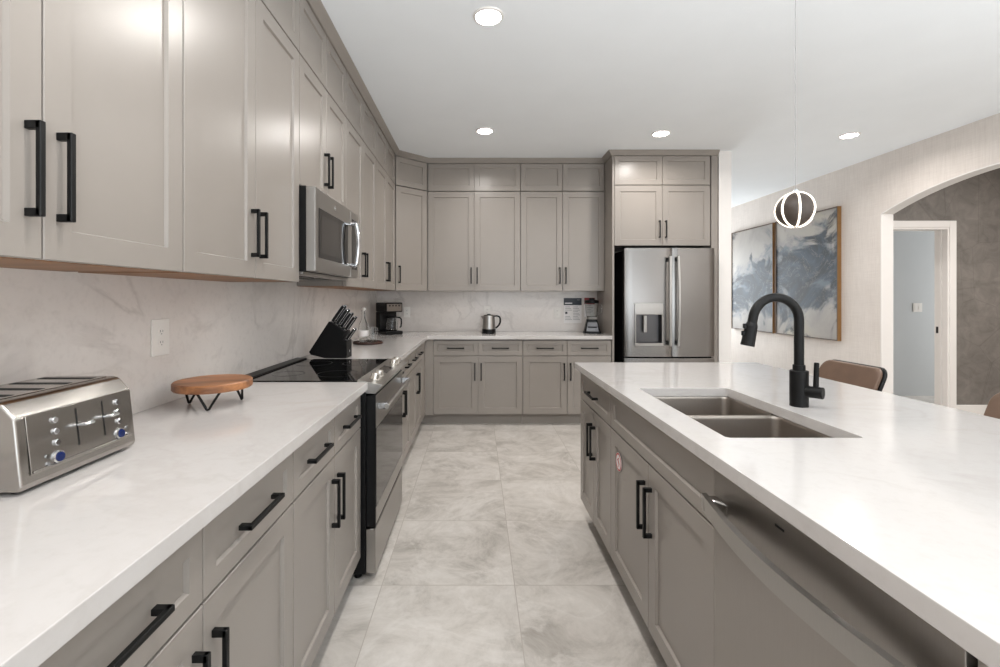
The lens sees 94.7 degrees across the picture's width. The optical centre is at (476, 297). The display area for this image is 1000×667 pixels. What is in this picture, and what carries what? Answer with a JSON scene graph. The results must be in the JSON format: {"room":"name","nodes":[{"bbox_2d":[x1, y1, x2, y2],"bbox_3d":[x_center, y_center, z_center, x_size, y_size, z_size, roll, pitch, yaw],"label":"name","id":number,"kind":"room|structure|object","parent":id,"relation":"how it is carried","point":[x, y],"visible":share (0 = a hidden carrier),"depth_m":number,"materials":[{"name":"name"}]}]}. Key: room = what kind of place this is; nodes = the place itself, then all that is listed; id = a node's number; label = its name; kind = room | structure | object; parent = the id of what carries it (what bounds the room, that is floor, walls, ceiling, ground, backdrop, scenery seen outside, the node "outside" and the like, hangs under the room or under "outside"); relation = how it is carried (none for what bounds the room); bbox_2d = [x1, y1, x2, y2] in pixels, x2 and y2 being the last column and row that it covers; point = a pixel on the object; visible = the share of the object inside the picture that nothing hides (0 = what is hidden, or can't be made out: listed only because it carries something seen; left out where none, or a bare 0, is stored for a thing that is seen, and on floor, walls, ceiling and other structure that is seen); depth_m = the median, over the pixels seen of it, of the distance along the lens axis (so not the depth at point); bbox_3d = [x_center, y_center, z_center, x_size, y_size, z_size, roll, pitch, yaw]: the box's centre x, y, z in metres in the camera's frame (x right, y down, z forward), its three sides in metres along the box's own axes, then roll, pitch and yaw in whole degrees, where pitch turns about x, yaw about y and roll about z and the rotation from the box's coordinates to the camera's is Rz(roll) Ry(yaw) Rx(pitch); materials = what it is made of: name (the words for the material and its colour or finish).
{"room":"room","nodes":[
{"label":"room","id":0,"kind":"room"},
{"bbox_2d":[311,396,933,666],"bbox_3d":[3.450,1.360,2.250,9.500,0.120,12.900,0,0,0],"label":"floor","id":1,"kind":"structure","parent":0,"point":[493,555],"depth_m":2.18,"materials":[{"name":"tile"}]},
{"bbox_2d":[38,453,292,666],"bbox_3d":[-0.822,0.862,0.891,0.646,0.877,0.870,0,0,0],"label":"base cabinet","id":2,"kind":"object","parent":1,"relation":"on","point":[224,598],"visible":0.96,"depth_m":0.93,"materials":[{"name":"beige paint"}]},
{"bbox_2d":[0,382,367,666],"bbox_3d":[-0.825,0.404,1.263,0.649,0.036,1.686,0,0,0],"label":"countertop","id":3,"kind":"structure","parent":2,"relation":"on","point":[73,543],"depth_m":0.87,"materials":[{"name":"white stone"}]},
{"bbox_2d":[0,376,134,493],"bbox_3d":[-0.988,0.293,1.038,0.247,0.187,0.300,0,0,0],"label":"toaster","id":4,"kind":"object","parent":3,"relation":"on","point":[51,427],"visible":1,"depth_m":0.99,"materials":[{"name":"metal"}]},
{"bbox_2d":[171,374,252,410],"bbox_3d":[-0.950,0.341,1.658,0.256,0.090,0.256,0,0,-23],"label":"cake stand","id":5,"kind":"object","parent":3,"relation":"on","point":[220,383],"visible":1,"depth_m":1.59,"materials":[{"name":"brown wood"}]},
{"bbox_2d":[291,396,361,666],"bbox_3d":[-0.822,0.862,1.712,0.646,0.877,0.768,0,0,0],"label":"base cabinet","id":6,"kind":"object","parent":1,"relation":"on","point":[326,502],"visible":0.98,"depth_m":1.61,"materials":[{"name":"beige paint"}]},
{"bbox_2d":[246,356,410,577],"bbox_3d":[-0.766,0.828,2.487,0.720,0.944,0.756,0,0,0],"label":"range cooker","id":7,"kind":"object","parent":1,"relation":"on","point":[381,404],"visible":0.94,"depth_m":2.26,"materials":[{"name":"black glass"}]},
{"bbox_2d":[253,359,386,381],"bbox_3d":[-0.836,0.393,2.487,0.570,0.024,0.756,0,0,0],"label":"cooktop","id":8,"kind":"object","parent":7,"relation":"in","point":[293,370],"depth_m":2.39,"materials":[{"name":"black glass"}]},
{"bbox_2d":[401,354,411,463],"bbox_3d":[-0.822,0.862,3.261,0.646,0.877,0.778,0,0,0],"label":"base cabinet","id":9,"kind":"object","parent":1,"relation":"on","point":[406,369],"visible":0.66,"depth_m":3.46,"materials":[{"name":"beige paint"}]},
{"bbox_2d":[300,332,611,360],"bbox_3d":[0.109,0.404,4.061,2.516,0.036,2.387,0,0,0],"label":"countertop","id":10,"kind":"structure","parent":9,"relation":"on","point":[398,345],"depth_m":4.58,"materials":[{"name":"white stone"}]},
{"bbox_2d":[309,321,351,357],"bbox_3d":[-0.949,0.269,2.989,0.242,0.234,0.118,0,0,0],"label":"knife block","id":11,"kind":"object","parent":10,"relation":"on","point":[331,343],"visible":0.88,"depth_m":2.93,"materials":[{"name":"black wood"}]},
{"bbox_2d":[331,305,344,322],"bbox_3d":[-0.895,0.104,2.962,0.089,0.116,0.013,0,0,0],"label":"kitchen knife","id":12,"kind":"object","parent":11,"relation":"in","point":[341,308],"visible":1,"depth_m":2.96,"materials":[{"name":"black plastic"}]},
{"bbox_2d":[335,305,346,321],"bbox_3d":[-0.895,0.104,3.016,0.089,0.116,0.013,0,0,0],"label":"kitchen knife","id":13,"kind":"object","parent":11,"relation":"in","point":[345,307],"visible":0.62,"depth_m":3.01,"materials":[{"name":"black plastic"}]},
{"bbox_2d":[336,309,347,324],"bbox_3d":[-0.870,0.125,2.962,0.083,0.109,0.013,0,0,0],"label":"kitchen knife","id":14,"kind":"object","parent":11,"relation":"in","point":[341,317],"visible":1,"depth_m":2.96,"materials":[{"name":"black plastic"}]},
{"bbox_2d":[339,308,349,324],"bbox_3d":[-0.870,0.125,3.016,0.083,0.109,0.013,0,0,0],"label":"kitchen knife","id":15,"kind":"object","parent":11,"relation":"in","point":[347,313],"visible":0.67,"depth_m":3.01,"materials":[{"name":"black plastic"}]},
{"bbox_2d":[340,312,351,327],"bbox_3d":[-0.845,0.145,2.962,0.078,0.102,0.013,0,0,0],"label":"kitchen knife","id":16,"kind":"object","parent":11,"relation":"in","point":[349,314],"visible":1,"depth_m":2.96,"materials":[{"name":"black plastic"}]},
{"bbox_2d":[343,312,353,327],"bbox_3d":[-0.845,0.145,3.016,0.078,0.102,0.013,0,0,0],"label":"kitchen knife","id":17,"kind":"object","parent":11,"relation":"in","point":[352,314],"visible":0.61,"depth_m":3.01,"materials":[{"name":"black plastic"}]},
{"bbox_2d":[344,316,355,330],"bbox_3d":[-0.819,0.166,2.962,0.073,0.095,0.013,0,0,0],"label":"kitchen knife","id":18,"kind":"object","parent":11,"relation":"in","point":[353,317],"visible":1,"depth_m":2.96,"materials":[{"name":"black plastic"}]},
{"bbox_2d":[345,328,354,339],"bbox_3d":[-0.817,0.237,2.965,0.062,0.081,0.013,0,0,0],"label":"kitchen knife","id":19,"kind":"object","parent":11,"relation":"in","point":[353,329],"visible":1,"depth_m":2.96,"materials":[{"name":"black plastic"}]},
{"bbox_2d":[353,340,382,344],"bbox_3d":[-0.915,0.375,3.860,0.250,0.021,0.250,0,0,0],"label":"serving tray","id":20,"kind":"object","parent":10,"relation":"on","point":[378,341],"visible":0.8,"depth_m":3.76,"materials":[{"name":"brown wood"}]},
{"bbox_2d":[358,307,368,342],"bbox_3d":[-0.950,0.228,3.850,0.086,0.297,0.086,0,0,0],"label":"glass bottle","id":21,"kind":"object","parent":20,"relation":"on","point":[363,330],"visible":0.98,"depth_m":3.82,"materials":[{"name":"clear glass"}]},
{"bbox_2d":[370,328,377,341],"bbox_3d":[-0.860,0.314,3.830,0.068,0.126,0.068,0,0,0],"label":"drinking glass","id":22,"kind":"object","parent":20,"relation":"on","point":[373,331],"visible":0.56,"depth_m":3.80,"materials":[{"name":"clear glass"}]},
{"bbox_2d":[376,302,402,334],"bbox_3d":[-0.934,0.218,4.899,0.200,0.335,0.242,0,0,-38],"label":"coffee maker","id":23,"kind":"object","parent":10,"relation":"on","point":[386,318],"visible":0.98,"depth_m":4.84,"materials":[{"name":"black plastic"}]},
{"bbox_2d":[481,314,500,333],"bbox_3d":[0.144,0.280,4.960,0.190,0.212,0.152,0,0,32],"label":"electric kettle","id":24,"kind":"object","parent":10,"relation":"on","point":[488,327],"visible":1,"depth_m":4.92,"materials":[{"name":"silver metal"}]},
{"bbox_2d":[583,298,601,333],"bbox_3d":[1.267,0.195,5.028,0.200,0.381,0.176,0,0,9],"label":"blender","id":25,"kind":"object","parent":10,"relation":"on","point":[591,325],"visible":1,"depth_m":4.97,"materials":[{"name":"black plastic"}]},
{"bbox_2d":[585,303,598,318],"bbox_3d":[1.255,0.148,5.030,0.144,0.174,0.144,0,0,9],"label":"jar","id":26,"kind":"object","parent":25,"relation":"on","point":[591,308],"depth_m":4.98,"materials":[{"name":"clear glass"}]},
{"bbox_2d":[409,342,424,445],"bbox_3d":[-0.822,0.862,4.202,0.646,0.877,1.100,0,0,0],"label":"base cabinet","id":27,"kind":"object","parent":1,"relation":"on","point":[417,357],"visible":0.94,"depth_m":4.03,"materials":[{"name":"beige paint"}]},
{"bbox_2d":[421,339,522,422],"bbox_3d":[-0.073,0.862,4.947,1.074,0.877,0.611,0,0,0],"label":"base cabinet","id":28,"kind":"object","parent":1,"relation":"on","point":[467,380],"visible":0.98,"depth_m":4.68,"materials":[{"name":"beige paint"}]},
{"bbox_2d":[522,339,610,422],"bbox_3d":[0.916,0.862,4.947,0.900,0.877,0.611,0,0,0],"label":"base cabinet","id":29,"kind":"object","parent":1,"relation":"on","point":[551,380],"visible":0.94,"depth_m":4.68,"materials":[{"name":"beige paint"}]},
{"bbox_2d":[581,373,611,555],"bbox_3d":[0.894,0.862,2.405,0.631,0.877,0.614,0,0,0],"label":"base cabinet","id":30,"kind":"object","parent":1,"relation":"on","point":[596,427],"visible":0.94,"depth_m":2.36,"materials":[{"name":"beige paint"}]},
{"bbox_2d":[597,156,613,361],"bbox_3d":[1.379,-0.069,4.949,0.020,2.737,0.587,0,0,0],"label":"end panel","id":31,"kind":"object","parent":1,"relation":"on","point":[605,319],"visible":0.4,"depth_m":4.79,"materials":[{"name":"beige paint"}]},
{"bbox_2d":[614,248,713,361],"bbox_3d":[1.915,0.404,4.856,0.894,1.792,0.752,0,0,0],"label":"fridge","id":32,"kind":"object","parent":1,"relation":"on","point":[664,297],"visible":0.67,"depth_m":4.56,"materials":[{"name":"silver metal"}]},
{"bbox_2d":[611,395,777,666],"bbox_3d":[0.894,0.862,1.639,0.631,0.877,0.915,0,0,0],"label":"base cabinet","id":33,"kind":"object","parent":1,"relation":"on","point":[662,538],"visible":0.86,"depth_m":1.51,"materials":[{"name":"beige paint"}]},
{"bbox_2d":[616,452,621,471],"bbox_3d":[0.616,0.714,2.000,0.002,0.080,0.080,0,0,0],"label":"sticker","id":34,"kind":"object","parent":33,"relation":"attached to","point":[618,457],"visible":1,"depth_m":2.00,"materials":[{"name":"pink paper"}]},
{"bbox_2d":[575,362,999,666],"bbox_3d":[1.124,0.404,1.587,1.082,0.036,2.315,0,0,0],"label":"countertop","id":35,"kind":"structure","parent":33,"relation":"on","point":[904,492],"depth_m":1.01,"materials":[{"name":"white stone"}]},
{"bbox_2d":[655,397,831,437],"bbox_3d":[0.880,0.519,1.617,0.404,0.192,0.719,0,0,0],"label":"sink","id":36,"kind":"object","parent":35,"relation":"in","point":[729,417],"visible":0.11,"depth_m":1.64,"materials":[{"name":"metal"}]},
{"bbox_2d":[655,397,770,414],"bbox_3d":[0.880,0.519,1.814,0.391,0.192,0.313,0,0,0],"label":"basin","id":37,"kind":"object","parent":36,"relation":"in","point":[686,405],"depth_m":1.96,"materials":[{"name":"silver metal"}]},
{"bbox_2d":[689,416,831,437],"bbox_3d":[0.880,0.519,1.454,0.391,0.192,0.378,0,0,0],"label":"basin","id":38,"kind":"object","parent":36,"relation":"in","point":[727,426],"depth_m":1.64,"materials":[{"name":"silver metal"}]},
{"bbox_2d":[740,293,824,407],"bbox_3d":[1.075,0.185,1.620,0.266,0.402,0.097,0,0,0],"label":"kitchen faucet","id":39,"kind":"object","parent":35,"relation":"on","point":[800,391],"visible":1,"depth_m":1.62,"materials":[{"name":"black metal"}]},
{"bbox_2d":[701,156,717,361],"bbox_3d":[2.404,-0.069,4.949,0.064,2.737,0.587,0,0,0],"label":"end panel","id":40,"kind":"object","parent":1,"relation":"on","point":[713,159],"visible":0.22,"depth_m":4.66,"materials":[{"name":"beige paint"}]},
{"bbox_2d":[701,469,977,666],"bbox_3d":[0.864,0.866,0.871,0.653,0.868,0.604,0,0,0],"label":"dishwasher","id":41,"kind":"object","parent":1,"relation":"on","point":[782,599],"visible":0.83,"depth_m":0.86,"materials":[{"name":"grey metal"}]},
{"bbox_2d":[819,359,887,391],"bbox_3d":[1.838,0.829,2.500,0.470,0.945,0.424,0,0,0],"label":"bar stool","id":42,"kind":"object","parent":1,"relation":"on","point":[861,375],"visible":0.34,"depth_m":2.45,"materials":[{"name":"brown leather"}]},
{"bbox_2d":[978,660,987,666],"bbox_3d":[0.912,0.862,0.551,0.604,0.877,0.020,0,0,0],"label":"end panel","id":43,"kind":"object","parent":1,"relation":"on","point":[980,664],"visible":0.02,"depth_m":0.56,"materials":[{"name":"beige paint"}]},
{"bbox_2d":[984,393,999,418],"bbox_3d":[1.838,0.829,1.610,0.470,0.945,0.424,0,0,0],"label":"bar stool","id":44,"kind":"object","parent":1,"relation":"on","point":[993,407],"visible":0.14,"depth_m":1.78,"materials":[{"name":"brown leather"}]},
{"bbox_2d":[321,0,999,207],"bbox_3d":[3.450,-1.545,2.250,9.500,0.120,12.900,0,0,0],"label":"ceiling","id":45,"kind":"structure","parent":0,"point":[553,78],"depth_m":3.07,"materials":[{"name":"paint"}]},
{"bbox_2d":[476,127,493,133],"bbox_3d":[0.070,-1.480,4.085,0.164,0.010,0.164,0,0,0],"label":"recessed light","id":46,"kind":"object","parent":45,"relation":"in","point":[483,130],"visible":1,"depth_m":4.07,"materials":[{"name":"white paint"}]},
{"bbox_2d":[473,6,503,25],"bbox_3d":[0.060,-1.480,2.425,0.164,0.010,0.164,0,0,0],"label":"recessed light","id":47,"kind":"object","parent":45,"relation":"in","point":[487,15],"visible":1,"depth_m":2.42,"materials":[{"name":"white paint"}]},
{"bbox_2d":[651,130,670,136],"bbox_3d":[1.660,-1.480,4.150,0.164,0.010,0.164,0,0,0],"label":"recessed light","id":48,"kind":"object","parent":45,"relation":"in","point":[659,133],"visible":1,"depth_m":4.15,"materials":[{"name":"white paint"}]},
{"bbox_2d":[774,0,816,227],"bbox_3d":[1.137,-0.866,1.642,0.131,1.236,0.131,0,0,0],"label":"pendant lamp","id":49,"kind":"object","parent":45,"relation":"hanging from","point":[795,209],"visible":1,"depth_m":1.61,"materials":[{"name":"white metal"}]},
{"bbox_2d":[838,132,860,138],"bbox_3d":[3.400,-1.480,4.200,0.164,0.010,0.164,0,0,0],"label":"recessed light","id":50,"kind":"object","parent":45,"relation":"in","point":[851,134],"visible":1,"depth_m":4.20,"materials":[{"name":"white paint"}]},
{"bbox_2d":[718,151,730,361],"bbox_3d":[2.514,-0.092,6.580,0.127,2.785,3.840,0,0,0],"label":"wall","id":51,"kind":"structure","parent":0,"point":[724,157],"depth_m":4.66,"materials":[{"name":"white paint"}]},
{"bbox_2d":[306,0,719,163],"bbox_3d":[0.781,-1.461,2.716,3.312,0.046,4.519,0,0,0],"label":"trim","id":52,"kind":"structure","parent":51,"relation":"attached to","point":[317,7],"depth_m":4.62,"materials":[{"name":"beige paint"}]},
{"bbox_2d":[731,113,999,375],"bbox_3d":[4.260,-0.092,2.190,0.120,2.785,12.620,0,0,0],"label":"wall","id":53,"kind":"structure","parent":0,"point":[863,190],"depth_m":5.00,"materials":[{"name":"paint"}]},
{"bbox_2d":[731,223,774,332],"bbox_3d":[4.175,-0.278,6.990,0.048,1.555,1.060,0,0,0],"label":"painting","id":54,"kind":"object","parent":53,"relation":"attached to","point":[752,249],"visible":0.81,"depth_m":6.98},
{"bbox_2d":[775,206,840,340],"bbox_3d":[4.175,-0.278,5.855,0.048,1.555,1.110,0,0,0],"label":"painting","id":55,"kind":"object","parent":53,"relation":"attached to","point":[808,257],"visible":0.87,"depth_m":5.73},
{"bbox_2d":[880,162,999,393],"bbox_3d":[4.260,0.106,3.608,0.124,2.389,2.357,0,0,0],"label":"trim","id":56,"kind":"structure","parent":53,"relation":"attached to","point":[886,218],"depth_m":4.78,"materials":[{"name":"white paint"}]},
{"bbox_2d":[893,231,933,395],"bbox_3d":[6.160,-0.092,6.160,3.680,2.785,0.120,0,0,0],"label":"wall","id":57,"kind":"structure","parent":0,"point":[913,251],"depth_m":6.10,"materials":[{"name":"white paint"}]},
{"bbox_2d":[913,303,921,311],"bbox_3d":[5.840,0.130,6.095,0.118,0.118,0.009,0,0,0],"label":"light switch","id":58,"kind":"object","parent":57,"relation":"attached to","point":[917,307],"visible":1,"depth_m":6.09,"materials":[{"name":"white plastic"}]},
{"bbox_2d":[893,168,999,404],"bbox_3d":[6.160,-0.092,4.960,3.680,2.785,0.120,0,0,0],"label":"wall","id":59,"kind":"structure","parent":0,"point":[973,202],"depth_m":4.90,"materials":[{"name":"grey paint"}]},
{"bbox_2d":[893,221,956,408],"bbox_3d":[4.707,0.241,4.956,0.770,2.118,0.148,0,0,0],"label":"door frame","id":60,"kind":"structure","parent":59,"relation":"in","point":[945,232],"depth_m":4.89,"materials":[{"name":"white paint"}]},
{"bbox_2d":[957,405,986,414],"bbox_3d":[6.547,1.220,4.891,2.906,0.160,0.015,0,0,0],"label":"baseboard","id":61,"kind":"structure","parent":59,"relation":"attached to","point":[978,409],"depth_m":4.88,"materials":[{"name":"white paint"}]},
{"bbox_3d":[0.653,-0.093,5.316,3.605,2.785,0.120,0,0,0],"label":"wall","id":62,"kind":"structure","parent":0,"visible":0},
{"bbox_2d":[393,186,427,290],"bbox_3d":[-0.834,-0.605,4.944,0.605,1.064,0.596,0,0,0],"label":"upper cabinet","id":63,"kind":"object","parent":62,"relation":"attached to","point":[411,205],"visible":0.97,"depth_m":4.79,"materials":[{"name":"beige paint"}]},
{"bbox_2d":[395,156,427,191],"bbox_3d":[-0.834,-1.290,4.944,0.605,0.292,0.596,0,0,0],"label":"upper cabinet","id":64,"kind":"object","parent":62,"relation":"attached to","point":[409,173],"visible":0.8,"depth_m":4.78,"materials":[{"name":"beige paint"}]},
{"bbox_2d":[428,192,519,290],"bbox_3d":[-0.030,-0.605,5.069,0.990,1.065,0.347,0,0,0],"label":"upper cabinet","id":65,"kind":"object","parent":62,"relation":"attached to","point":[474,237],"visible":1,"depth_m":4.93,"materials":[{"name":"beige paint"}]},
{"bbox_2d":[428,164,519,191],"bbox_3d":[-0.030,-1.290,5.084,0.990,0.293,0.316,0,0,0],"label":"upper cabinet","id":66,"kind":"object","parent":62,"relation":"attached to","point":[441,177],"visible":0.97,"depth_m":4.93,"materials":[{"name":"beige paint"}]},
{"bbox_2d":[377,291,596,331],"bbox_3d":[0.115,0.147,5.250,2.505,0.476,0.012,0,0,0],"label":"backsplash","id":67,"kind":"structure","parent":62,"relation":"attached to","point":[430,311],"depth_m":5.25,"materials":[{"name":"stone"}]},
{"bbox_2d":[404,307,409,316],"bbox_3d":[-0.797,0.165,5.239,0.072,0.118,0.008,0,0,0],"label":"wall outlet","id":68,"kind":"object","parent":67,"relation":"attached to","point":[406,309],"visible":1,"depth_m":5.24,"materials":[{"name":"white plastic"}]},
{"bbox_2d":[484,306,489,314],"bbox_3d":[0.115,0.155,5.239,0.072,0.118,0.008,0,0,0],"label":"wall outlet","id":69,"kind":"object","parent":67,"relation":"attached to","point":[486,308],"visible":0.88,"depth_m":5.24,"materials":[{"name":"white plastic"}]},
{"bbox_2d":[564,298,581,322],"bbox_3d":[1.090,0.147,5.242,0.204,0.286,0.002,0,0,0],"label":"notice","id":70,"kind":"object","parent":67,"relation":"attached to","point":[572,306],"visible":1,"depth_m":5.24,"materials":[{"name":"white paper"}]},
{"bbox_2d":[584,298,594,316],"bbox_3d":[1.283,0.110,5.242,0.120,0.220,0.002,0,0,0],"label":"notice","id":71,"kind":"object","parent":67,"relation":"attached to","point":[584,298],"visible":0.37,"depth_m":5.24,"materials":[{"name":"white paper"}]},
{"bbox_2d":[520,192,603,290],"bbox_3d":[0.917,-0.605,5.069,0.899,1.065,0.347,0,0,0],"label":"upper cabinet","id":72,"kind":"object","parent":62,"relation":"attached to","point":[562,233],"visible":0.99,"depth_m":4.93,"materials":[{"name":"beige paint"}]},
{"bbox_2d":[520,164,603,191],"bbox_3d":[0.917,-1.290,5.084,0.899,0.293,0.316,0,0,0],"label":"upper cabinet","id":73,"kind":"object","parent":62,"relation":"attached to","point":[533,177],"visible":0.94,"depth_m":4.93,"materials":[{"name":"beige paint"}]},
{"bbox_2d":[614,185,709,250],"bbox_3d":[1.876,-0.833,4.932,0.971,0.610,0.616,0,0,0],"label":"upper cabinet","id":74,"kind":"object","parent":62,"relation":"attached to","point":[645,216],"visible":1,"depth_m":4.66,"materials":[{"name":"beige paint"}]},
{"bbox_2d":[614,156,709,184],"bbox_3d":[1.876,-1.290,4.947,0.971,0.293,0.585,0,0,0],"label":"upper cabinet","id":75,"kind":"object","parent":62,"relation":"attached to","point":[628,170],"visible":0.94,"depth_m":4.66,"materials":[{"name":"beige paint"}]},
{"bbox_3d":[-1.210,-0.093,0.628,0.120,2.785,9.496,0,0,0],"label":"wall","id":76,"kind":"structure","parent":0,"visible":0},
{"bbox_2d":[0,0,182,271],"bbox_3d":[-0.971,-0.605,0.875,0.353,1.066,0.834,0,0,0],"label":"upper cabinet","id":77,"kind":"object","parent":76,"relation":"attached to","point":[91,91],"visible":1,"depth_m":1.00,"materials":[{"name":"beige paint"}]},
{"bbox_2d":[78,0,298,281],"bbox_3d":[-0.971,-0.605,1.715,0.353,1.066,0.841,0,0,0],"label":"upper cabinet","id":78,"kind":"object","parent":76,"relation":"attached to","point":[241,69],"visible":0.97,"depth_m":1.60,"materials":[{"name":"beige paint"}]},
{"bbox_2d":[0,268,376,413],"bbox_3d":[-1.144,0.127,2.832,0.012,0.516,4.823,0,0,0],"label":"backsplash","id":79,"kind":"structure","parent":76,"relation":"attached to","point":[53,323],"depth_m":1.60,"materials":[{"name":"stone"}]},
{"bbox_2d":[151,319,168,356],"bbox_3d":[-1.133,0.142,1.648,0.008,0.130,0.090,0,0,0],"label":"wall outlet","id":80,"kind":"object","parent":79,"relation":"attached to","point":[159,327],"visible":1,"depth_m":1.64,"materials":[{"name":"white plastic"}]},
{"bbox_2d":[158,328,164,346],"bbox_3d":[-1.131,0.142,1.648,0.002,0.070,0.031,0,0,0],"label":"socket","id":81,"kind":"object","parent":80,"relation":"attached to","point":[161,331],"depth_m":1.65,"materials":[{"name":"white plastic"}]},
{"bbox_2d":[261,0,298,50],"bbox_3d":[-0.986,-1.290,1.715,0.322,0.293,0.841,0,0,0],"label":"upper cabinet","id":82,"kind":"object","parent":76,"relation":"attached to","point":[285,13],"visible":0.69,"depth_m":2.02,"materials":[{"name":"beige paint"}]},
{"bbox_2d":[298,0,345,115],"bbox_3d":[-0.986,-1.290,2.519,0.322,0.293,0.761,0,0,0],"label":"upper cabinet","id":83,"kind":"object","parent":76,"relation":"attached to","point":[315,48],"visible":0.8,"depth_m":2.45,"materials":[{"name":"beige paint"}]},
{"bbox_2d":[299,54,345,206],"bbox_3d":[-0.971,-0.832,2.519,0.353,0.611,0.761,0,0,0],"label":"upper cabinet","id":84,"kind":"object","parent":76,"relation":"attached to","point":[322,125],"visible":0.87,"depth_m":2.44,"materials":[{"name":"beige paint"}]},
{"bbox_2d":[299,185,359,279],"bbox_3d":[-0.913,-0.314,2.519,0.444,0.418,0.758,0,0,0],"label":"microwave oven","id":85,"kind":"object","parent":84,"relation":"attached to","point":[329,234],"visible":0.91,"depth_m":2.31,"materials":[{"name":"silver metal"}]},
{"bbox_2d":[297,118,375,288],"bbox_3d":[-0.971,-0.605,3.331,0.353,1.066,0.857,0,0,0],"label":"upper cabinet","id":86,"kind":"object","parent":76,"relation":"attached to","point":[360,162],"visible":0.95,"depth_m":3.29,"materials":[{"name":"beige paint"}]},
{"bbox_2d":[345,71,375,157],"bbox_3d":[-0.986,-1.290,3.331,0.322,0.293,0.857,0,0,0],"label":"upper cabinet","id":87,"kind":"object","parent":76,"relation":"attached to","point":[358,114],"visible":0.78,"depth_m":3.27,"materials":[{"name":"beige paint"}]},
{"bbox_2d":[347,159,394,290],"bbox_3d":[-0.971,-0.605,4.201,0.353,1.066,0.877,0,0,0],"label":"upper cabinet","id":88,"kind":"object","parent":76,"relation":"attached to","point":[385,187],"visible":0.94,"depth_m":4.14,"materials":[{"name":"beige paint"}]},
{"bbox_2d":[376,123,394,183],"bbox_3d":[-0.986,-1.290,4.201,0.322,0.293,0.877,0,0,0],"label":"upper cabinet","id":89,"kind":"object","parent":76,"relation":"attached to","point":[385,156],"visible":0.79,"depth_m":4.15,"materials":[{"name":"beige paint"}]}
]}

